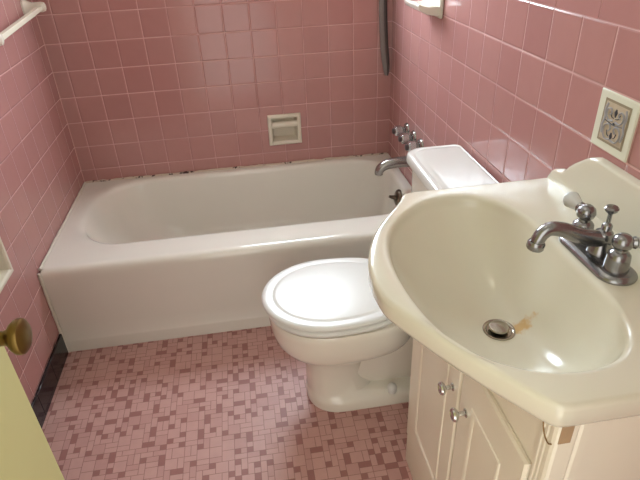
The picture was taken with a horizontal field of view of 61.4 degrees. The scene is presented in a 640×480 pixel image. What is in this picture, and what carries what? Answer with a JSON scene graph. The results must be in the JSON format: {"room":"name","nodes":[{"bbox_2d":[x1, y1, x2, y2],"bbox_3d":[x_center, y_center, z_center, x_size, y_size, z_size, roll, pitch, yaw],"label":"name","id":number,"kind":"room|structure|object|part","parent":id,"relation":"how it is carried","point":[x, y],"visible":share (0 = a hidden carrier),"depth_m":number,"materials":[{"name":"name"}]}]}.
{"room":"bathroom","nodes":[
{"label":"bathroom","id":0,"kind":"room"},
{"bbox_2d":[0,0,83,403],"bbox_3d":[-0.977,-0.304,0.948,0.120,2.470,2.590,-6,31,-6],"label":"wall","id":1,"kind":"structure","parent":0,"point":[41,178],"depth_m":1.86,"materials":[{"name":"pink tile"}]},
{"bbox_2d":[0,237,13,292],"bbox_3d":[-0.958,0.068,1.550,0.052,0.165,0.160,-6,31,-6],"label":"paper holder","id":2,"kind":"object","parent":1,"relation":"attached to","point":[6,269],"visible":1,"depth_m":1.62,"materials":[{"name":"beige ceramic"}]},
{"bbox_2d":[0,0,46,45],"bbox_3d":[-1.023,-0.731,1.807,0.077,0.088,0.548,-6,31,-6],"label":"towel bar","id":3,"kind":"object","parent":1,"relation":"attached to","point":[30,10],"visible":1,"depth_m":1.88,"materials":[{"name":"white ceramic"}]},
{"bbox_2d":[31,334,67,428],"bbox_3d":[-0.823,0.821,1.276,0.012,0.096,1.720,-6,31,-6],"label":"baseboard","id":4,"kind":"structure","parent":1,"relation":"attached to","point":[41,402],"depth_m":1.83,"materials":[{"name":"black tile"}]},
{"bbox_2d":[31,0,392,181],"bbox_3d":[-0.415,-1.077,2.184,1.677,2.470,0.120,-6,31,-6],"label":"wall","id":5,"kind":"structure","parent":0,"point":[145,87],"depth_m":2.34,"materials":[{"name":"pink tile"}]},
{"bbox_2d":[267,112,301,145],"bbox_3d":[-0.165,-0.519,2.505,0.153,0.145,0.062,-6,31,-6],"label":"soap dish","id":6,"kind":"object","parent":5,"relation":"attached to","point":[282,128],"visible":1,"depth_m":2.51,"materials":[{"name":"beige ceramic"}]},
{"bbox_2d":[379,0,389,75],"bbox_3d":[0.271,-1.068,2.225,0.051,0.769,0.028,-6,31,-6],"label":"strap","id":7,"kind":"object","parent":5,"relation":"hanging from","point":[383,24],"visible":1,"depth_m":2.33,"materials":[{"name":"grey rubber"}]},
{"bbox_2d":[42,326,412,479],"bbox_3d":[-0.170,0.618,1.714,1.677,0.060,2.710,-6,31,-6],"label":"floor","id":8,"kind":"structure","parent":0,"point":[229,405],"depth_m":1.73,"materials":[{"name":"tile"}]},
{"bbox_2d":[37,152,411,352],"bbox_3d":[-0.312,-0.003,2.330,1.435,0.375,0.752,-6,31,-6],"label":"bathtub","id":9,"kind":"object","parent":8,"relation":"on","point":[134,259],"visible":0.88,"depth_m":2.05,"materials":[{"name":"ceramic"}]},
{"bbox_3d":[0.339,-0.184,2.341,0.029,0.073,0.072,-6,31,-6],"label":"overflow plate","id":10,"kind":"part","parent":9,"relation":"part of","materials":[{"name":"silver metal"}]},
{"bbox_2d":[262,144,498,411],"bbox_3d":[0.164,0.175,1.651,0.679,0.735,0.536,-6,31,-6],"label":"toilet","id":11,"kind":"object","parent":8,"relation":"on","point":[325,314],"visible":0.6,"depth_m":1.59,"materials":[{"name":"ceramic"}]},
{"bbox_3d":[0.047,0.153,1.617,0.444,0.022,0.349,-6,31,-6],"label":"lid","id":12,"kind":"part","parent":11,"relation":"part of","materials":[{"name":"plastic"}]},
{"bbox_3d":[0.049,0.174,1.630,0.429,0.025,0.342,-6,31,-6],"label":"seat","id":13,"kind":"part","parent":11,"relation":"part of","materials":[{"name":"plastic"}]},
{"bbox_3d":[0.406,-0.001,1.590,0.165,0.318,0.504,-6,31,-6],"label":"tank","id":14,"kind":"part","parent":11,"relation":"part of","materials":[{"name":"white ceramic"}]},
{"bbox_3d":[0.395,-0.151,1.498,0.185,0.035,0.536,-6,31,-6],"label":"tank lid","id":15,"kind":"part","parent":11,"relation":"part of","materials":[{"name":"white ceramic"}]},
{"bbox_2d":[406,339,639,479],"bbox_3d":[0.413,0.425,1.150,0.346,0.811,0.570,-6,31,-6],"label":"vanity cabinet","id":16,"kind":"object","parent":8,"relation":"on","point":[458,428],"visible":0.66,"depth_m":0.90,"materials":[{"name":"laminate"}]},
{"bbox_3d":[0.253,0.368,1.236,0.012,0.548,0.277,-6,31,-6],"label":"door","id":17,"kind":"part","parent":16,"relation":"part of","materials":[{"name":"laminate"}]},
{"bbox_3d":[0.247,0.289,1.056,0.028,0.027,0.027,-6,31,-6],"label":"door knob","id":18,"kind":"part","parent":16,"relation":"part of","materials":[{"name":"silver metal"}]},
{"bbox_3d":[0.257,0.323,1.000,0.028,0.027,0.027,-6,31,-6],"label":"door knob","id":19,"kind":"part","parent":16,"relation":"part of","materials":[{"name":"silver metal"}]},
{"bbox_3d":[0.286,0.435,1.154,0.018,0.800,0.535,-6,31,-6],"label":"frame","id":20,"kind":"part","parent":16,"relation":"part of","materials":[{"name":"laminate"}]},
{"bbox_3d":[0.293,0.500,1.016,0.012,0.548,0.229,-6,31,-6],"label":"door","id":21,"kind":"part","parent":16,"relation":"part of","materials":[{"name":"laminate"}]},
{"bbox_2d":[368,157,639,426],"bbox_3d":[0.332,0.068,0.939,0.492,0.272,0.615,-6,31,-6],"label":"sink","id":22,"kind":"object","parent":16,"relation":"in","point":[454,269],"visible":0.99,"depth_m":0.97,"materials":[{"name":"ceramic"}]},
{"bbox_2d":[526,192,639,285],"bbox_3d":[0.464,-0.007,0.892,0.180,0.098,0.181,23,40,36],"label":"sink faucet","id":23,"kind":"object","parent":22,"relation":"on","point":[593,248],"visible":1,"depth_m":0.88,"materials":[{"name":"silver metal"}]},
{"bbox_3d":[0.413,-0.007,0.894,0.144,0.059,0.031,-6,31,-6],"label":"spout","id":24,"kind":"part","parent":23,"relation":"part of","materials":[{"name":"silver metal"}]},
{"bbox_3d":[0.465,-0.032,0.948,0.040,0.064,0.040,-6,31,-6],"label":"handle","id":25,"kind":"part","parent":23,"relation":"part of","materials":[{"name":"silver metal"}]},
{"bbox_3d":[0.474,0.025,0.924,0.067,0.011,0.173,-6,31,-6],"label":"plate","id":26,"kind":"part","parent":23,"relation":"part of","materials":[{"name":"silver metal"}]},
{"bbox_3d":[0.477,-0.030,0.892,0.023,0.058,0.023,-6,31,-6],"label":"lift rod","id":27,"kind":"part","parent":23,"relation":"part of","materials":[{"name":"silver metal"}]},
{"bbox_3d":[0.480,0.019,0.862,0.040,0.064,0.040,-6,31,-6],"label":"handle","id":28,"kind":"part","parent":23,"relation":"part of","materials":[{"name":"silver metal"}]},
{"bbox_3d":[0.341,0.573,0.910,0.050,0.809,0.034,-6,31,-6],"label":"corner post","id":29,"kind":"part","parent":16,"relation":"part of","materials":[{"name":"laminate"}]},
{"bbox_2d":[388,0,639,186],"bbox_3d":[0.561,-0.478,1.121,0.120,2.470,2.590,-6,31,-6],"label":"wall","id":30,"kind":"structure","parent":0,"point":[518,85],"depth_m":1.37,"materials":[{"name":"pink tile"}]},
{"bbox_2d":[375,123,423,175],"bbox_3d":[0.306,-0.360,2.224,0.166,0.176,0.250,-6,31,-6],"label":"tub faucet","id":31,"kind":"object","parent":30,"relation":"attached to","point":[410,143],"visible":0.83,"depth_m":2.22,"materials":[{"name":"silver metal"}]},
{"bbox_3d":[0.309,-0.313,2.246,0.165,0.072,0.050,-6,31,-6],"label":"spout","id":32,"kind":"part","parent":31,"relation":"part of","materials":[{"name":"silver metal"}]},
{"bbox_3d":[0.334,-0.462,2.279,0.050,0.041,0.046,-6,31,-6],"label":"handle","id":33,"kind":"part","parent":31,"relation":"part of","materials":[{"name":"silver metal"}]},
{"bbox_3d":[0.348,-0.414,2.199,0.050,0.041,0.046,-6,31,-6],"label":"handle","id":34,"kind":"part","parent":31,"relation":"part of","materials":[{"name":"silver metal"}]},
{"bbox_3d":[0.363,-0.366,2.118,0.050,0.041,0.046,-6,31,-6],"label":"handle","id":35,"kind":"part","parent":31,"relation":"part of","materials":[{"name":"silver metal"}]},
{"bbox_2d":[404,0,443,18],"bbox_3d":[0.344,-0.812,1.800,0.083,0.115,0.183,-6,31,-6],"label":"soap shelf","id":36,"kind":"object","parent":30,"relation":"attached to","point":[428,7],"visible":1,"depth_m":1.75,"materials":[{"name":"white ceramic"}]},
{"bbox_3d":[0.379,-0.816,1.804,0.012,0.115,0.183,-6,31,-6],"label":"wall plate","id":37,"kind":"part","parent":36,"relation":"part of","materials":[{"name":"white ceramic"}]},
{"bbox_2d":[527,0,639,30],"bbox_3d":[0.552,-0.331,0.818,0.007,0.056,1.690,-6,31,-6],"label":"trim","id":38,"kind":"structure","parent":30,"relation":"attached to","point":[625,13],"depth_m":0.98,"materials":[{"name":"pink tile"}]},
{"bbox_2d":[547,157,639,250],"bbox_3d":[0.562,-0.030,0.922,0.020,0.104,0.614,-6,31,-6],"label":"backsplash","id":39,"kind":"structure","parent":30,"relation":"attached to","point":[599,183],"depth_m":1.01,"materials":[{"name":"ceramic"}]},
{"bbox_2d":[590,87,639,162],"bbox_3d":[0.540,-0.213,0.993,0.009,0.108,0.108,-6,31,-6],"label":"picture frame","id":40,"kind":"object","parent":30,"relation":"attached to","point":[617,116],"depth_m":0.98,"materials":[{"name":"beige plastic"}]},
{"bbox_2d":[597,97,632,151],"bbox_3d":[0.540,-0.213,0.990,0.002,0.080,0.074,-6,31,-6],"label":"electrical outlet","id":41,"kind":"object","parent":40,"relation":"attached to","point":[615,114],"depth_m":0.99,"materials":[{"name":"beige plastic"}]},
{"bbox_3d":[-0.019,0.235,-0.014,1.437,2.470,0.120,-6,31,-6],"label":"wall","id":42,"kind":"structure","parent":0,"visible":0},
{"bbox_2d":[0,318,64,479],"bbox_3d":[-0.369,0.209,0.401,0.103,1.988,0.656,-6,31,-6],"label":"door","id":43,"kind":"structure","parent":42,"relation":"in","point":[26,453],"depth_m":0.74,"materials":[{"name":"paint"}]},
{"bbox_3d":[-0.391,0.121,0.657,0.068,0.050,0.050,-6,31,-6],"label":"knob","id":44,"kind":"part","parent":43,"relation":"part of","materials":[{"name":"gold metal"}]}
]}

